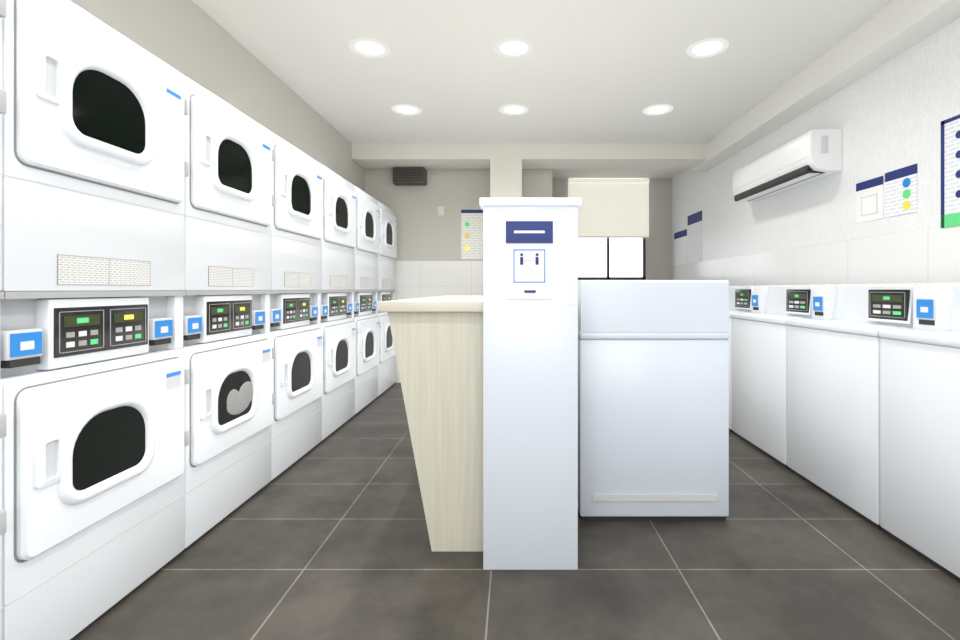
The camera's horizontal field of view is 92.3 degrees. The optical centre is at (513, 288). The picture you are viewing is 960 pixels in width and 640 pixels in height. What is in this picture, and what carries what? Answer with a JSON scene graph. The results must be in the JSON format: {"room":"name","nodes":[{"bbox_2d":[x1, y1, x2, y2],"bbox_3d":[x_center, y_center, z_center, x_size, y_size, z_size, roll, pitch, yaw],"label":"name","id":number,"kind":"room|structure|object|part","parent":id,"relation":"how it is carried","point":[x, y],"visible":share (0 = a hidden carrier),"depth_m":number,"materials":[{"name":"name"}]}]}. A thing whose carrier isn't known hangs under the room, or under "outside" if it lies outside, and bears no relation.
{"room":"laundromat","nodes":[
{"label":"laundromat","id":0,"kind":"room"},
{"bbox_2d":[70,0,364,191],"bbox_3d":[-1.925,-1.235,1.550,0.350,0.670,7.700,0,0,0],"label":"wall","id":1,"kind":"structure","parent":0,"point":[179,33],"depth_m":2.78,"materials":[{"name":"grey paint"}]},
{"bbox_2d":[395,261,482,382],"bbox_3d":[-0.925,0.385,6.075,2.750,1.430,1.350,0,0,0],"label":"wall","id":2,"kind":"structure","parent":0,"point":[414,279],"depth_m":5.40,"materials":[{"name":"tile"}]},
{"bbox_2d":[365,169,551,260],"bbox_3d":[-0.925,-0.950,6.075,2.750,1.240,1.350,0,0,0],"label":"wall","id":3,"kind":"structure","parent":0,"point":[422,235],"depth_m":5.40,"materials":[{"name":"grey paint"}]},
{"bbox_2d":[393,168,426,185],"bbox_3d":[-1.205,-1.300,5.327,0.370,0.180,0.143,0,0,0],"label":"vent","id":4,"kind":"object","parent":3,"relation":"attached to","point":[401,176],"visible":1,"depth_m":5.26,"materials":[{"name":"grey metal"}]},
{"bbox_2d":[437,206,443,215],"bbox_3d":[-0.860,-0.915,5.394,0.080,0.110,0.011,0,0,0],"label":"switch plate","id":5,"kind":"object","parent":3,"relation":"attached to","point":[440,209],"visible":1,"depth_m":5.39,"materials":[{"name":"white paint"}]},
{"bbox_2d":[461,210,482,258],"bbox_3d":[-0.335,-0.640,5.397,0.570,0.580,0.006,0,0,0],"label":"sign","id":6,"kind":"object","parent":3,"relation":"attached to","point":[471,220],"visible":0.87,"depth_m":5.40,"materials":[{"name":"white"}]},
{"bbox_2d":[490,159,521,197],"bbox_3d":[-0.086,-0.150,5.180,0.341,2.500,0.440,0,0,0],"label":"column","id":7,"kind":"structure","parent":0,"point":[505,174],"depth_m":4.96,"materials":[{"name":"white paint"}]},
{"bbox_2d":[73,383,959,639],"bbox_3d":[0.075,1.150,2.125,4.750,0.100,9.250,0,0,0],"label":"floor","id":8,"kind":"structure","parent":0,"point":[337,546],"depth_m":1.77,"materials":[{"name":"tile"}]},
{"bbox_2d":[0,0,5,639],"bbox_3d":[-1.685,0.103,0.895,0.711,1.993,0.680,0,0,0],"label":"stack","id":9,"kind":"object","parent":8,"relation":"on","point":[2,2],"visible":1,"depth_m":1.23,"materials":[{"name":"white metal"}]},
{"bbox_2d":[0,0,188,639],"bbox_3d":[-1.685,0.103,1.579,0.711,1.993,0.680,0,0,0],"label":"stack","id":10,"kind":"object","parent":8,"relation":"on","point":[94,376],"visible":1,"depth_m":1.47,"materials":[{"name":"white metal"}]},
{"bbox_2d":[183,76,274,550],"bbox_3d":[-1.685,0.103,2.261,0.711,1.993,0.680,0,0,0],"label":"stack","id":11,"kind":"object","parent":8,"relation":"on","point":[229,199],"visible":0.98,"depth_m":2.16,"materials":[{"name":"white metal"}]},
{"bbox_2d":[269,132,324,482],"bbox_3d":[-1.685,0.103,2.945,0.711,1.993,0.680,0,0,0],"label":"stack","id":12,"kind":"object","parent":8,"relation":"on","point":[298,183],"visible":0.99,"depth_m":2.86,"materials":[{"name":"white metal"}]},
{"bbox_2d":[320,165,356,442],"bbox_3d":[-1.685,0.103,3.627,0.711,1.993,0.680,0,0,0],"label":"stack","id":13,"kind":"object","parent":8,"relation":"on","point":[339,329],"visible":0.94,"depth_m":3.55,"materials":[{"name":"white metal"}]},
{"bbox_2d":[354,186,379,415],"bbox_3d":[-1.685,0.103,4.311,0.711,1.993,0.680,0,0,0],"label":"stack","id":14,"kind":"object","parent":8,"relation":"on","point":[367,249],"visible":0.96,"depth_m":4.23,"materials":[{"name":"white metal"}]},
{"bbox_2d":[377,201,397,397],"bbox_3d":[-1.685,0.103,4.994,0.711,1.993,0.680,0,0,0],"label":"stack","id":15,"kind":"object","parent":8,"relation":"on","point":[387,256],"visible":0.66,"depth_m":4.91,"materials":[{"name":"white metal"}]},
{"bbox_2d":[378,295,482,550],"bbox_3d":[-0.157,0.576,2.834,0.813,1.048,1.872,0,0,0],"label":"folding table","id":16,"kind":"object","parent":8,"relation":"on","point":[438,340],"visible":0.48,"depth_m":1.93,"materials":[{"name":"beige wood"}]},
{"bbox_2d":[479,198,581,569],"bbox_3d":[0.065,0.372,1.839,0.399,1.456,0.107,0,0,0],"label":"kiosk","id":17,"kind":"object","parent":8,"relation":"on","point":[530,245],"visible":1,"depth_m":1.80,"materials":[{"name":"white painted metal"},{"name":"white paper"},{"name":"blue plastic"}]},
{"bbox_2d":[578,280,728,519],"bbox_3d":[0.665,0.529,2.469,0.708,1.142,0.603,0,0,0],"label":"washer","id":18,"kind":"object","parent":8,"relation":"on","point":[653,355],"visible":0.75,"depth_m":2.17,"materials":[{"name":"grey metal"}]},
{"bbox_2d":[728,285,759,431],"bbox_3d":[1.900,0.536,3.868,0.500,1.127,0.703,0,0,0],"label":"washer","id":19,"kind":"object","parent":8,"relation":"on","point":[739,296],"visible":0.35,"depth_m":3.57,"materials":[{"name":"grey metal"}]},
{"bbox_2d":[731,285,811,468],"bbox_3d":[1.900,0.536,3.158,0.500,1.127,0.703,0,0,0],"label":"washer","id":20,"kind":"object","parent":8,"relation":"on","point":[759,336],"visible":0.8,"depth_m":3.10,"materials":[{"name":"grey metal"}]},
{"bbox_2d":[786,283,913,528],"bbox_3d":[1.900,0.536,2.447,0.500,1.127,0.703,0,0,0],"label":"washer","id":21,"kind":"object","parent":8,"relation":"on","point":[833,355],"visible":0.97,"depth_m":2.36,"materials":[{"name":"grey metal"}]},
{"bbox_2d":[879,283,959,581],"bbox_3d":[1.900,0.536,1.738,0.500,1.127,0.703,0,0,0],"label":"washer","id":22,"kind":"object","parent":8,"relation":"on","point":[920,364],"visible":1,"depth_m":1.89,"materials":[{"name":"grey metal"}]},
{"bbox_2d":[352,143,705,168],"bbox_3d":[0.160,-1.485,5.160,3.820,0.170,0.400,0,0,0],"label":"beam","id":23,"kind":"structure","parent":0,"point":[366,155],"depth_m":4.96,"materials":[{"name":"white paint"}]},
{"bbox_2d":[192,0,893,178],"bbox_3d":[0.075,-1.620,2.125,4.750,0.100,9.250,0,0,0],"label":"ceiling","id":24,"kind":"structure","parent":0,"point":[591,72],"depth_m":3.16,"materials":[{"name":"white paint"}]},
{"bbox_2d":[568,179,648,237],"bbox_3d":[1.340,-1.145,6.515,1.140,0.840,0.060,0,0,0],"label":"window blind","id":25,"kind":"object","parent":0,"point":[610,208],"depth_m":6.52,"materials":[{"name":"beige fabric"}]},
{"bbox_2d":[552,179,671,279],"bbox_3d":[1.350,-0.850,6.650,1.800,1.440,0.200,0,0,0],"label":"wall","id":26,"kind":"structure","parent":0,"point":[659,242],"depth_m":6.55,"materials":[{"name":"grey paint"}]},
{"bbox_2d":[672,18,959,285],"bbox_3d":[2.350,-0.235,2.125,0.200,2.670,8.850,0,0,0],"label":"wall","id":27,"kind":"structure","parent":0,"point":[889,119],"depth_m":3.07,"materials":[{"name":"paint"}]},
{"bbox_2d":[674,229,686,263],"bbox_3d":[2.247,-0.565,6.215,0.004,0.430,0.470,0,0,0],"label":"sign","id":28,"kind":"object","parent":27,"relation":"attached to","point":[680,238],"visible":1,"depth_m":6.21,"materials":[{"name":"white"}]},
{"bbox_2d":[688,210,701,262],"bbox_3d":[2.247,-0.635,5.725,0.004,0.610,0.450,0,0,0],"label":"sign","id":29,"kind":"object","parent":27,"relation":"attached to","point":[694,220],"visible":1,"depth_m":5.69,"materials":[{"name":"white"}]},
{"bbox_2d":[733,129,841,201],"bbox_3d":[2.137,-0.951,3.713,0.222,0.298,1.134,0,0,0],"label":"air-conditioning unit","id":30,"kind":"object","parent":27,"relation":"attached to","point":[816,154],"visible":1,"depth_m":3.40,"materials":[{"name":"white plastic"}]},
{"bbox_2d":[692,0,959,170],"bbox_3d":[2.160,-1.470,1.530,0.180,0.200,7.660,0,0,0],"label":"bulkhead","id":31,"kind":"object","parent":27,"relation":"attached to","point":[902,24],"visible":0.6,"depth_m":2.97,"materials":[{"name":"white paint"}]},
{"bbox_2d":[856,176,883,223],"bbox_3d":[2.247,-0.560,2.910,0.004,0.260,0.220,0,0,0],"label":"sign","id":32,"kind":"object","parent":27,"relation":"attached to","point":[869,193],"visible":1,"depth_m":2.90,"materials":[{"name":"white paper"}]},
{"bbox_2d":[885,163,916,217],"bbox_3d":[2.247,-0.565,2.675,0.005,0.270,0.220,0,0,0],"label":"sign","id":33,"kind":"object","parent":27,"relation":"attached to","point":[900,184],"visible":1,"depth_m":2.67,"materials":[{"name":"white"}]},
{"bbox_2d":[941,114,959,227],"bbox_3d":[2.247,-0.600,2.200,0.005,0.560,0.440,0,0,0],"label":"sign","id":34,"kind":"object","parent":27,"relation":"attached to","point":[950,128],"visible":1,"depth_m":2.37,"materials":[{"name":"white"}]},
{"bbox_3d":[1.350,0.485,6.650,1.800,1.230,0.200,0,0,0],"label":"wall","id":35,"kind":"structure","parent":0,"visible":0},
{"bbox_2d":[578,238,645,279],"bbox_3d":[1.340,-0.835,6.575,1.120,1.470,0.170,0,0,0],"label":"window","id":36,"kind":"structure","parent":35,"relation":"in","point":[598,258],"depth_m":6.65,"materials":[{"name":"glass"}]},
{"bbox_3d":[1.340,-0.835,6.575,1.120,1.470,0.170,0,0,0],"label":"frame","id":37,"kind":"part","parent":36,"relation":"part of","materials":[{"name":"grey"}]}
]}

